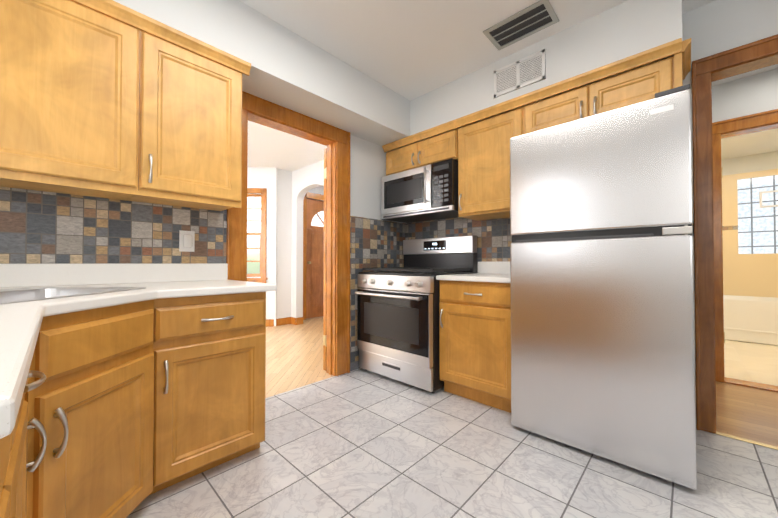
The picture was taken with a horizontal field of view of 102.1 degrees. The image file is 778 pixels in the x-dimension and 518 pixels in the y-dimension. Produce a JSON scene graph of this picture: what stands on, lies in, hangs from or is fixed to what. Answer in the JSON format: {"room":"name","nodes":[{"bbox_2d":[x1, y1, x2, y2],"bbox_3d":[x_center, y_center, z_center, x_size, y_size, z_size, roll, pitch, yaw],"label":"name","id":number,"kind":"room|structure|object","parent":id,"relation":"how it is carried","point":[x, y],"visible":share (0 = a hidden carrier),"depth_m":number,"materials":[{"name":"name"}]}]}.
{"room":"kitchen","nodes":[
{"label":"kitchen","id":0,"kind":"room"},
{"bbox_2d":[247,167,276,325],"bbox_3d":[-2.455,-0.263,3.098,3.162,2.550,3.690,-1,-1,43],"label":"wall","id":1,"kind":"structure","parent":0,"point":[261,177],"depth_m":4.85,"materials":[{"name":"white paint"}]},
{"bbox_2d":[247,194,260,276],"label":"window","id":2,"kind":"structure","parent":1,"relation":"in","point":[253,235],"depth_m":5.43,"materials":[{"name":"clear glass"}]},
{"bbox_2d":[247,188,292,326],"bbox_3d":[-2.196,-0.026,4.925,0.780,2.125,1.070,-1,-1,43],"label":"window frame","id":3,"kind":"structure","parent":1,"relation":"attached to","point":[286,320],"depth_m":4.82,"materials":[{"name":"orange wood"}]},
{"bbox_2d":[113,0,412,150],"bbox_3d":[-0.822,-1.314,2.108,0.350,0.345,3.295,-1,-1,43],"label":"soffit","id":4,"kind":"structure","parent":0,"point":[291,70],"depth_m":2.10,"materials":[{"name":"white paint"}]},
{"bbox_2d":[247,121,326,171],"bbox_3d":[-2.346,-1.486,3.229,3.162,0.100,4.007,-1,-1,43],"label":"ceiling","id":5,"kind":"structure","parent":0,"point":[270,147],"depth_m":4.09,"materials":[{"name":"white paint"}]},
{"bbox_2d":[277,159,323,318],"bbox_3d":[-0.907,-0.246,4.308,2.580,2.550,0.437,-1,-1,43],"label":"wall","id":6,"kind":"structure","parent":0,"point":[294,187],"depth_m":4.99,"materials":[{"name":"white paint"}]},
{"bbox_2d":[307,186,323,200],"bbox_3d":[-0.722,-0.208,5.303,1.480,2.500,1.503,-1,-1,43],"label":"wall","id":7,"kind":"structure","parent":0,"point":[318,190],"depth_m":5.64,"materials":[{"name":"white paint"}]},
{"bbox_2d":[303,192,323,319],"bbox_3d":[-1.146,-0.057,5.767,0.053,2.210,1.070,-1,-1,43],"label":"door frame","id":8,"kind":"structure","parent":7,"relation":"attached to","point":[310,195],"depth_m":5.42,"materials":[{"name":"orange wood"}]},
{"bbox_2d":[306,199,323,318],"bbox_3d":[-1.163,-0.005,5.783,0.095,2.100,0.862,-1,-1,43],"label":"front door","id":9,"kind":"structure","parent":7,"relation":"in","point":[315,253],"depth_m":5.61,"materials":[{"name":"brown wood"}]},
{"bbox_2d":[350,135,402,222],"bbox_3d":[-0.991,-0.292,2.257,0.120,2.585,3.240,-1,-1,43],"label":"wall","id":10,"kind":"structure","parent":0,"point":[367,159],"depth_m":2.99,"materials":[{"name":"white paint"}]},
{"bbox_2d":[0,0,143,200],"bbox_3d":[-1.501,-0.733,1.372,0.350,0.824,0.608,-1,-1,43],"label":"upper cabinet","id":11,"kind":"object","parent":10,"relation":"attached to","point":[110,99],"depth_m":1.32,"materials":[{"name":"brown wood"}]},
{"bbox_2d":[0,186,226,280],"bbox_3d":[-1.573,-0.090,1.548,0.006,0.505,1.473,-1,-1,43],"label":"backsplash","id":12,"kind":"structure","parent":10,"relation":"attached to","point":[40,227],"depth_m":1.63,"materials":[{"name":"tile"}]},
{"bbox_2d":[179,230,194,251],"bbox_3d":[-1.214,-0.108,1.897,0.034,0.126,0.080,-1,-1,43],"label":"outlet","id":13,"kind":"object","parent":12,"relation":"attached to","point":[186,241],"visible":1,"depth_m":1.89,"materials":[{"name":"white plastic"}]},
{"bbox_2d":[132,15,247,210],"bbox_3d":[-1.129,-0.728,1.764,0.350,0.824,0.472,-1,-1,43],"label":"upper cabinet","id":14,"kind":"object","parent":10,"relation":"attached to","point":[193,87],"depth_m":1.64,"materials":[{"name":"brown wood"}]},
{"bbox_2d":[226,91,349,375],"bbox_3d":[-0.754,-0.077,2.483,0.153,2.162,1.032,-1,-1,43],"label":"door frame","id":15,"kind":"structure","parent":10,"relation":"attached to","point":[333,139],"depth_m":2.72,"materials":[{"name":"orange wood"}]},
{"bbox_2d":[323,148,326,370],"bbox_3d":[-0.315,0.002,3.099,0.053,1.996,0.767,-1,-1,43],"label":"door leaf","id":16,"kind":"structure","parent":10,"relation":"in","point":[325,263],"depth_m":2.83,"materials":[{"name":"orange wood"}]},
{"bbox_2d":[350,216,407,370],"bbox_3d":[-0.100,0.312,3.098,0.006,1.400,0.783,-1,-1,43],"label":"backsplash","id":17,"kind":"structure","parent":10,"relation":"attached to","point":[373,242],"depth_m":3.00,"materials":[{"name":"tile"}]},
{"bbox_2d":[126,316,777,517],"bbox_3d":[0.240,1.042,3.454,7.762,0.050,7.940,-1,-1,43],"label":"floor","id":18,"kind":"structure","parent":0,"point":[360,443],"depth_m":1.52,"materials":[{"name":"tile"}]},
{"bbox_2d":[0,392,23,517],"bbox_3d":[-0.695,0.559,0.144,0.365,0.824,0.640,-1,-1,43],"label":"base cabinet","id":19,"kind":"object","parent":18,"relation":"on","point":[11,445],"depth_m":0.56,"materials":[{"name":"brown wood"}]},
{"bbox_2d":[0,263,276,438],"bbox_3d":[-0.911,0.085,0.927,1.802,0.141,1.470,-1,-1,43],"label":"countertop","id":20,"kind":"structure","parent":19,"relation":"on","point":[20,324],"depth_m":1.38,"materials":[{"name":"stone"}]},
{"bbox_2d":[0,287,145,303],"bbox_3d":[-1.274,0.204,1.025,0.520,0.174,0.660,0,-1,-2],"label":"sink","id":21,"kind":"object","parent":20,"relation":"in","point":[13,295],"visible":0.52,"depth_m":1.29,"materials":[{"name":"silver metal"}]},
{"bbox_2d":[24,346,35,517],"bbox_3d":[-0.996,0.563,0.430,0.465,0.824,0.640,-1,-1,43],"label":"base cabinet","id":22,"kind":"object","parent":18,"relation":"on","point":[30,387],"depth_m":0.82,"materials":[{"name":"brown wood"}]},
{"bbox_2d":[36,298,179,517],"bbox_3d":[-0.952,0.571,1.037,0.331,0.824,0.331,-1,-1,43],"label":"base cabinet","id":23,"kind":"object","parent":18,"relation":"on","point":[125,410],"depth_m":1.04,"materials":[{"name":"brown wood"}]},
{"bbox_2d":[168,292,265,481],"bbox_3d":[-1.017,0.579,1.654,0.640,0.824,0.459,-1,-1,43],"label":"base cabinet","id":24,"kind":"object","parent":18,"relation":"on","point":[223,337],"depth_m":1.46,"materials":[{"name":"brown wood"}]},
{"bbox_2d":[355,235,476,392],"bbox_3d":[0.225,0.400,2.791,0.807,1.214,0.785,-1,-1,43],"label":"range","id":25,"kind":"object","parent":18,"relation":"on","point":[398,323],"visible":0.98,"depth_m":2.55,"materials":[{"name":"silver metal"}]},
{"bbox_2d":[439,280,510,412],"bbox_3d":[0.784,0.579,2.355,0.582,0.844,0.674,-1,-1,43],"label":"base cabinet","id":26,"kind":"object","parent":18,"relation":"on","point":[474,341],"visible":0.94,"depth_m":2.14,"materials":[{"name":"brown wood"}]},
{"bbox_2d":[436,261,509,282],"bbox_3d":[0.786,0.086,2.366,0.588,0.138,0.665,-1,-1,43],"label":"countertop","id":27,"kind":"structure","parent":26,"relation":"on","point":[500,271],"depth_m":2.30,"materials":[{"name":"stone"}]},
{"bbox_2d":[510,84,696,489],"bbox_3d":[1.247,0.128,1.849,0.778,1.734,0.742,-1,-1,43],"label":"refrigerator","id":28,"kind":"object","parent":18,"relation":"on","point":[602,295],"visible":1,"depth_m":1.51,"materials":[{"name":"silver metal"}]},
{"bbox_2d":[723,295,777,345],"bbox_3d":[4.765,0.764,3.971,1.652,0.518,0.722,-1,-1,43],"label":"bathtub","id":29,"kind":"object","parent":18,"relation":"on","point":[751,319],"visible":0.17,"depth_m":3.84,"materials":[{"name":"white ceramic"}]},
{"bbox_2d":[239,0,715,100],"bbox_3d":[0.361,-1.551,0.990,3.610,0.100,3.295,-1,-1,43],"label":"ceiling","id":30,"kind":"structure","parent":0,"point":[410,50],"depth_m":2.05,"materials":[{"name":"white paint"}]},
{"bbox_2d":[483,0,558,49],"bbox_3d":[0.836,-1.482,2.006,0.390,0.008,0.240,-1,-1,43],"label":"ceiling vent","id":31,"kind":"object","parent":30,"relation":"in","point":[540,15],"visible":1,"depth_m":1.99,"materials":[{"name":"silver metal"}]},
{"bbox_2d":[409,0,682,142],"bbox_3d":[0.994,-1.309,2.416,1.842,0.345,0.350,-1,-1,43],"label":"soffit","id":32,"kind":"structure","parent":0,"point":[631,27],"depth_m":2.01,"materials":[{"name":"white paint"}]},
{"bbox_2d":[494,49,545,97],"bbox_3d":[0.919,-1.311,2.237,0.360,0.200,0.010,-1,-1,43],"label":"air vent","id":33,"kind":"object","parent":32,"relation":"attached to","point":[523,72],"visible":1,"depth_m":2.22,"materials":[{"name":"white plastic"}]},
{"bbox_2d":[413,0,777,382],"bbox_3d":[1.535,-0.292,2.212,3.850,2.585,0.120,-1,-1,43],"label":"wall","id":34,"kind":"structure","parent":0,"point":[714,27],"depth_m":1.79,"materials":[{"name":"white paint"}]},
{"bbox_2d":[384,138,417,175],"bbox_3d":[0.227,-0.945,3.127,0.407,0.245,0.350,-1,-1,43],"label":"upper cabinet","id":35,"kind":"object","parent":34,"relation":"attached to","point":[405,158],"depth_m":2.99,"materials":[{"name":"brown wood"}]},
{"bbox_2d":[418,126,457,166],"bbox_3d":[0.522,-0.949,2.847,0.407,0.245,0.350,-1,-1,43],"label":"upper cabinet","id":36,"kind":"object","parent":34,"relation":"attached to","point":[444,146],"depth_m":2.70,"materials":[{"name":"brown wood"}]},
{"bbox_2d":[381,158,457,222],"bbox_3d":[0.336,-0.601,2.941,0.808,0.418,0.463,-1,-1,43],"label":"microwave","id":37,"kind":"object","parent":36,"relation":"attached to","point":[429,192],"visible":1,"depth_m":2.77,"materials":[{"name":"silver metal"}]},
{"bbox_2d":[408,217,511,273],"bbox_3d":[0.709,0.310,2.902,1.450,1.400,0.006,-1,-1,43],"label":"backsplash","id":38,"kind":"structure","parent":34,"relation":"attached to","point":[494,239],"depth_m":2.81,"materials":[{"name":"tile"}]},
{"bbox_2d":[454,102,525,220],"bbox_3d":[0.868,-0.712,2.517,0.530,0.728,0.350,-1,-1,43],"label":"upper cabinet","id":39,"kind":"object","parent":34,"relation":"attached to","point":[479,151],"depth_m":2.41,"materials":[{"name":"brown wood"}]},
{"bbox_2d":[526,78,589,133],"bbox_3d":[1.205,-0.957,2.201,0.394,0.245,0.350,-1,-1,43],"label":"upper cabinet","id":40,"kind":"object","parent":34,"relation":"attached to","point":[572,105],"depth_m":2.05,"materials":[{"name":"brown wood"}]},
{"bbox_2d":[590,46,685,115],"bbox_3d":[1.502,-0.961,1.919,0.424,0.245,0.350,-1,-1,43],"label":"upper cabinet","id":41,"kind":"object","parent":34,"relation":"attached to","point":[641,84],"depth_m":1.78,"materials":[{"name":"brown wood"}]},
{"bbox_2d":[692,34,777,449],"bbox_3d":[2.192,-0.091,1.569,0.964,2.165,0.151,-1,-1,43],"label":"door frame","id":42,"kind":"structure","parent":34,"relation":"attached to","point":[745,58],"depth_m":1.82,"materials":[{"name":"brown wood"}]},
{"bbox_2d":[712,64,777,122],"bbox_3d":[2.790,-0.279,1.900,1.900,2.550,1.153,-1,-1,43],"label":"wall","id":43,"kind":"structure","parent":0,"point":[747,93],"depth_m":2.50,"materials":[{"name":"white paint"}]},
{"bbox_2d":[712,109,777,391],"bbox_3d":[3.043,-0.065,2.357,0.917,2.135,0.159,-1,-1,43],"label":"door frame","id":44,"kind":"structure","parent":43,"relation":"attached to","point":[756,122],"depth_m":2.57,"materials":[{"name":"orange wood"}]},
{"bbox_2d":[721,128,777,297],"bbox_3d":[4.143,-0.260,3.328,1.900,2.550,2.780,-1,-1,43],"label":"wall","id":45,"kind":"structure","parent":0,"point":[750,155],"depth_m":4.31,"materials":[{"name":"beige paint"}]},
{"bbox_2d":[737,175,777,253],"bbox_3d":[5.162,-0.593,4.190,0.700,1.040,0.072,-1,-1,43],"label":"window","id":46,"kind":"structure","parent":45,"relation":"in","point":[758,215],"depth_m":4.28,"materials":[{"name":"clear"}]}
]}

